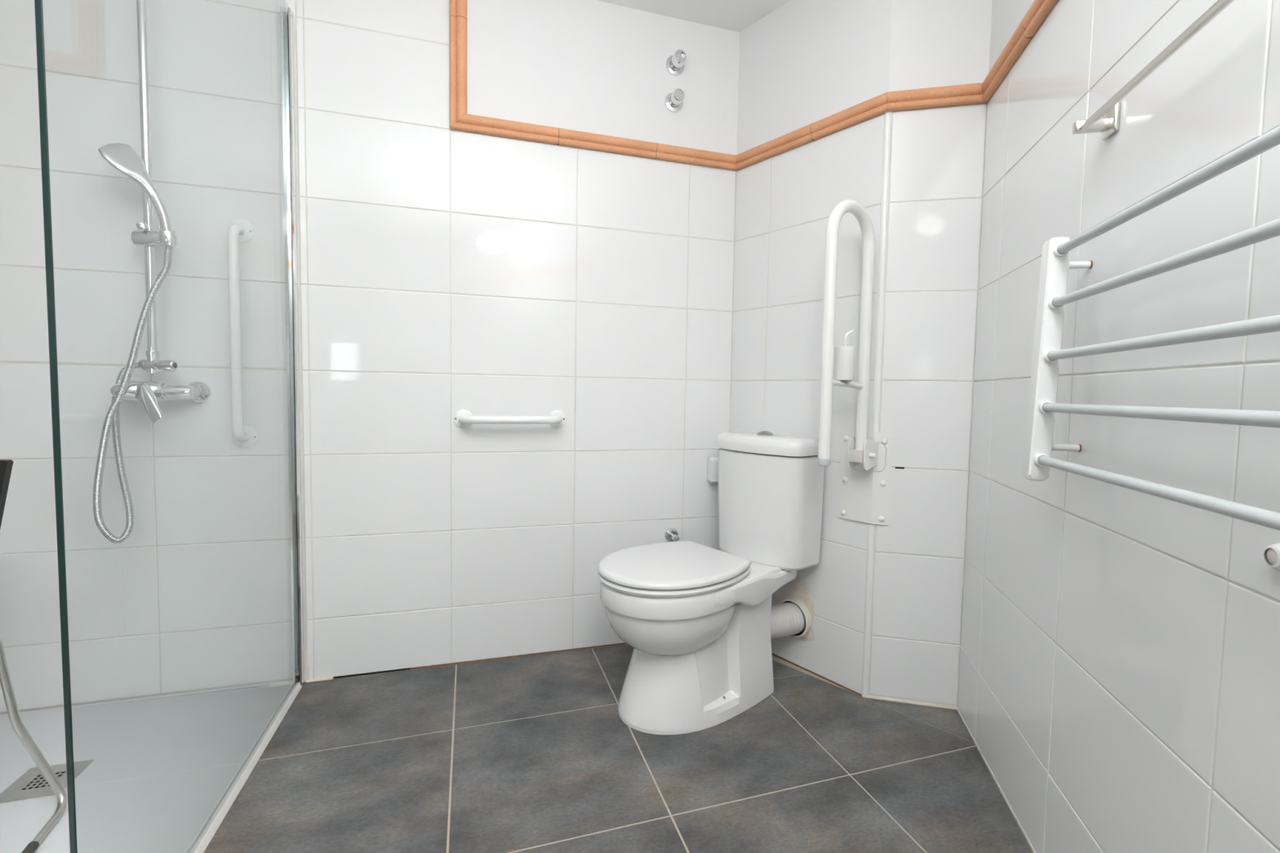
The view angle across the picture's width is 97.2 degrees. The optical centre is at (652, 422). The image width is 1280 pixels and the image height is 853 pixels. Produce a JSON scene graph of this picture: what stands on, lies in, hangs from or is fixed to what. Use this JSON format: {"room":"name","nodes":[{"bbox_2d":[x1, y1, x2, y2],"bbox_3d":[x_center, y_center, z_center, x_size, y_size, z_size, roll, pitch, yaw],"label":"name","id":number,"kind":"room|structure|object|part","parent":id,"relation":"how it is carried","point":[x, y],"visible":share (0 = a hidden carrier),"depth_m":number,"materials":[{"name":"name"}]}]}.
{"room":"accessible bathroom","nodes":[
{"label":"accessible bathroom","id":0,"kind":"room"},
{"bbox_2d":[0,0,739,714],"bbox_3d":[-0.806,-0.293,1.765,2.398,2.268,0.080,0,3,-17],"label":"wall","id":1,"kind":"structure","parent":0,"point":[445,271],"depth_m":1.71,"materials":[{"name":"white tile"}]},
{"bbox_2d":[109,0,211,423],"bbox_3d":[-1.329,-0.654,1.478,0.214,1.306,0.137,0,3,-17],"label":"shower mixer","id":2,"kind":"object","parent":1,"relation":"attached to","point":[147,393],"visible":0.91,"depth_m":1.48,"materials":[{"name":"silver metal"}]},
{"bbox_2d":[92,245,173,543],"bbox_3d":[-1.351,-0.078,1.478,0.173,0.779,0.084,-1,4,-30],"label":"shower hose","id":3,"kind":"object","parent":2,"relation":"attached to","point":[112,419],"visible":1,"depth_m":1.45,"materials":[{"name":"metal"}]},
{"bbox_2d":[97,142,175,246],"bbox_3d":[-1.309,-0.584,1.436,0.140,0.247,0.049,-1,4,-33],"label":"shower","id":4,"kind":"object","parent":2,"relation":"on","point":[122,157],"visible":1,"depth_m":1.42,"materials":[{"name":"silver metal"}]},
{"bbox_3d":[-1.338,-0.054,1.461,0.114,0.109,0.073,3,4,26],"label":"lever","id":5,"kind":"part","parent":2,"relation":"part of","materials":[{"name":"silver metal"}]},
{"bbox_2d":[226,218,257,448],"bbox_3d":[-1.169,-0.252,1.590,0.066,0.655,0.065,0,3,-17],"label":"grab bar","id":6,"kind":"object","parent":1,"relation":"attached to","point":[238,230],"visible":1,"depth_m":1.57,"materials":[{"name":"white plastic"}]},
{"bbox_2d":[449,0,466,127],"bbox_3d":[-0.597,-1.151,1.733,0.050,0.480,0.024,0,3,-17],"label":"trim","id":7,"kind":"structure","parent":1,"relation":"attached to","point":[458,8],"depth_m":1.73,"materials":[{"name":"ceramic"}]},
{"bbox_2d":[453,409,565,427],"bbox_3d":[-0.455,-0.011,1.821,0.358,0.060,0.073,0,3,-17],"label":"grab bar","id":8,"kind":"object","parent":1,"relation":"attached to","point":[462,418],"visible":1,"depth_m":1.80,"materials":[{"name":"white plastic"}]},
{"bbox_2d":[449,113,736,170],"bbox_3d":[-0.159,-0.936,1.881,0.973,0.050,0.024,0,3,-17],"label":"trim","id":9,"kind":"structure","parent":1,"relation":"attached to","point":[466,122],"depth_m":1.86,"materials":[{"name":"ceramic"}]},
{"bbox_2d":[664,528,679,542],"bbox_3d":[0.076,0.408,2.016,0.051,0.051,0.060,0,3,-17],"label":"angle valve","id":10,"kind":"object","parent":1,"relation":"attached to","point":[671,534],"visible":0.97,"depth_m":2.04,"materials":[{"name":"silver metal"}]},
{"bbox_3d":[0.081,0.409,2.000,0.023,0.023,0.026,0,3,-17],"label":"handle","id":11,"kind":"part","parent":10,"relation":"part of","materials":[{"name":"silver metal"}]},
{"bbox_2d":[664,88,684,112],"bbox_3d":[0.082,-1.108,1.926,0.067,0.067,0.058,0,3,-17],"label":"valve","id":12,"kind":"object","parent":1,"relation":"attached to","point":[673,103],"visible":1,"depth_m":1.94,"materials":[{"name":"silver metal"}]},
{"bbox_3d":[0.085,-1.108,1.917,0.041,0.041,0.038,0,3,-17],"label":"handle","id":13,"kind":"part","parent":12,"relation":"part of","materials":[{"name":"silver metal"}]},
{"bbox_2d":[665,48,686,75],"bbox_3d":[0.086,-1.232,1.918,0.068,0.068,0.062,0,3,-17],"label":"valve","id":14,"kind":"object","parent":1,"relation":"attached to","point":[674,64],"visible":1,"depth_m":1.93,"materials":[{"name":"silver metal"}]},
{"bbox_3d":[0.090,-1.231,1.905,0.043,0.043,0.034,0,3,-17],"label":"handle","id":15,"kind":"part","parent":14,"relation":"part of","materials":[{"name":"silver metal"}]},
{"bbox_2d":[706,456,718,482],"bbox_3d":[0.235,0.170,2.060,0.058,0.090,0.042,0,3,-17],"label":"wall bracket","id":16,"kind":"object","parent":1,"relation":"attached to","point":[713,461],"visible":0.57,"depth_m":2.04,"materials":[{"name":"white plastic"}]},
{"bbox_2d":[203,644,1033,852],"bbox_3d":[-0.095,0.921,0.245,2.844,0.060,3.500,0,3,-17],"label":"floor","id":17,"kind":"structure","parent":0,"point":[535,753],"depth_m":1.33,"materials":[{"name":"tile"}]},
{"bbox_2d":[0,680,293,852],"bbox_3d":[-1.254,0.831,0.813,0.859,0.014,1.614,0,3,-17],"label":"shower tray","id":18,"kind":"object","parent":17,"relation":"on","point":[162,767],"visible":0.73,"depth_m":1.32,"materials":[{"name":"white ceramic"}]},
{"bbox_2d":[0,459,66,852],"bbox_3d":[-1.384,0.445,0.994,0.471,0.731,0.242,0,3,-17],"label":"chair","id":19,"kind":"object","parent":18,"relation":"on","point":[6,465],"visible":1,"depth_m":1.14,"materials":[{"name":"metal"}]},
{"bbox_3d":[-1.410,0.161,1.081,0.284,0.176,0.016,0,3,-17],"label":"backrest","id":20,"kind":"part","parent":19,"relation":"part of","materials":[{"name":"black plastic"}]},
{"bbox_3d":[-1.239,0.483,1.117,0.228,0.646,0.099,3,4,26],"label":"leg","id":21,"kind":"part","parent":19,"relation":"part of","materials":[{"name":"metal"}]},
{"bbox_2d":[0,759,93,803],"bbox_3d":[-1.352,0.796,1.253,0.117,0.002,0.117,0,3,-17],"label":"drain cover","id":22,"kind":"object","parent":18,"relation":"on","point":[32,784],"visible":0.7,"depth_m":1.24,"materials":[{"name":"metal"}]},
{"bbox_2d":[34,0,306,852],"bbox_3d":[-0.906,-0.167,1.184,0.032,1.978,1.005,0,3,-17],"label":"screen","id":23,"kind":"object","parent":17,"relation":"on","point":[287,20],"visible":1,"depth_m":1.60,"materials":[{"name":"clear glass"}]},
{"bbox_2d":[597,431,824,735],"bbox_3d":[0.156,0.422,1.689,0.700,0.782,0.368,-2,4,-39],"label":"toilet","id":24,"kind":"object","parent":17,"relation":"on","point":[695,618],"visible":1,"depth_m":1.60,"materials":[{"name":"white ceramic"}]},
{"bbox_3d":[0.045,0.420,1.598,0.412,0.018,0.368,-2,4,-39],"label":"seat","id":25,"kind":"part","parent":24,"relation":"part of","materials":[{"name":"white plastic"}]},
{"bbox_3d":[0.045,0.400,1.597,0.412,0.021,0.368,-2,4,-39],"label":"lid","id":26,"kind":"part","parent":24,"relation":"part of","materials":[{"name":"white plastic"}]},
{"bbox_3d":[0.363,0.065,1.834,0.182,0.053,0.360,-2,4,-39],"label":"cistern lid","id":27,"kind":"part","parent":24,"relation":"part of","materials":[{"name":"white ceramic"}]},
{"bbox_3d":[0.360,0.270,1.846,0.171,0.351,0.347,-2,4,-39],"label":"cistern tank","id":28,"kind":"part","parent":24,"relation":"part of","materials":[{"name":"white ceramic"}]},
{"bbox_2d":[770,597,811,639],"bbox_3d":[0.398,0.648,1.823,0.202,0.128,0.128,-1,4,-35],"label":"pipe","id":29,"kind":"object","parent":24,"relation":"attached to","point":[787,619],"visible":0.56,"depth_m":1.81,"materials":[{"name":"white plastic"}]},
{"bbox_2d":[597,0,790,32],"bbox_3d":[-0.060,-1.323,0.118,2.854,0.060,3.520,0,3,-17],"label":"ceiling","id":30,"kind":"structure","parent":0,"point":[736,15],"depth_m":1.89,"materials":[{"name":"paint"}]},
{"bbox_2d":[729,0,892,696],"bbox_3d":[0.480,-0.277,1.895,0.072,2.268,0.633,-2,4,-39],"label":"wall","id":31,"kind":"structure","parent":0,"point":[804,63],"depth_m":1.81,"materials":[{"name":"white tile"}]},
{"bbox_2d":[735,92,888,170],"bbox_3d":[0.478,-0.920,1.804,0.024,0.050,0.581,-2,4,-39],"label":"trim","id":32,"kind":"structure","parent":31,"relation":"attached to","point":[873,107],"depth_m":1.76,"materials":[{"name":"ceramic"}]},
{"bbox_2d":[817,199,892,524],"bbox_3d":[0.547,-0.155,1.589,0.276,0.904,0.145,-2,4,-39],"label":"support rail","id":33,"kind":"object","parent":31,"relation":"attached to","point":[865,455],"visible":1,"depth_m":1.60,"materials":[{"name":"white metal"}]},
{"bbox_2d":[833,346,854,381],"bbox_3d":[0.526,-0.162,1.548,0.054,0.094,0.054,0,3,-17],"label":"toilet roll","id":34,"kind":"object","parent":33,"relation":"on","point":[844,356],"visible":0.88,"depth_m":1.52,"materials":[{"name":"white paper"}]},
{"bbox_3d":[0.628,0.160,1.675,0.148,0.270,0.026,4,4,39],"label":"corner plate","id":35,"kind":"part","parent":33,"relation":"part of","materials":[{"name":"white paint"}]},
{"bbox_2d":[861,111,892,697],"bbox_3d":[0.655,-0.029,1.650,0.023,1.706,0.023,0,3,-17],"label":"trim","id":36,"kind":"structure","parent":31,"relation":"attached to","point":[887,115],"depth_m":1.63,"materials":[{"name":"white plastic"}]},
{"bbox_2d":[864,0,992,710],"bbox_3d":[0.814,-0.256,1.625,0.314,2.268,0.076,2,3,13],"label":"wall","id":37,"kind":"structure","parent":0,"point":[937,164],"depth_m":1.60,"materials":[{"name":"white tile"}]},
{"bbox_2d":[887,82,986,111],"bbox_3d":[0.783,-0.901,1.554,0.261,0.050,0.024,2,3,13],"label":"trim","id":38,"kind":"structure","parent":37,"relation":"attached to","point":[972,93],"depth_m":1.55,"materials":[{"name":"ceramic"}]},
{"bbox_2d":[956,0,1279,852],"bbox_3d":[0.566,-0.171,0.018,0.072,2.268,3.301,2,3,13],"label":"wall","id":39,"kind":"structure","parent":0,"point":[1119,685],"depth_m":0.85,"materials":[{"name":"white tile"}]},
{"bbox_2d":[981,0,1057,102],"bbox_3d":[0.600,-0.833,0.275,0.026,0.050,2.599,2,3,13],"label":"trim","id":40,"kind":"structure","parent":39,"relation":"attached to","point":[1039,10],"depth_m":1.30,"materials":[{"name":"ceramic"}]},
{"bbox_2d":[1022,125,1279,530],"bbox_3d":[0.640,-0.093,0.672,0.083,0.429,0.714,2,3,13],"label":"towel radiator","id":41,"kind":"object","parent":39,"relation":"attached to","point":[1052,297],"visible":1,"depth_m":0.74,"materials":[{"name":"white metal"}]},
{"bbox_2d":[1071,0,1234,140],"bbox_3d":[0.655,-0.480,0.625,0.057,0.047,0.666,2,3,13],"label":"towel bar","id":42,"kind":"object","parent":39,"relation":"attached to","point":[1109,111],"visible":1,"depth_m":0.79,"materials":[{"name":"silver metal"}]},
{"bbox_3d":[0.723,-0.490,0.930,0.049,0.018,0.015,2,3,13],"label":"arm","id":43,"kind":"part","parent":42,"relation":"part of","materials":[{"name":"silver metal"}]},
{"bbox_3d":[0.751,-0.495,0.924,0.009,0.047,0.040,2,3,13],"label":"plate","id":44,"kind":"part","parent":42,"relation":"part of","materials":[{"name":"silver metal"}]},
{"bbox_2d":[1262,542,1279,571],"bbox_3d":[0.648,0.139,0.584,0.013,0.029,0.029,2,3,13],"label":"radiator valve","id":45,"kind":"object","parent":39,"relation":"attached to","point":[1271,553],"visible":1,"depth_m":0.58,"materials":[{"name":"white plastic"}]}
]}

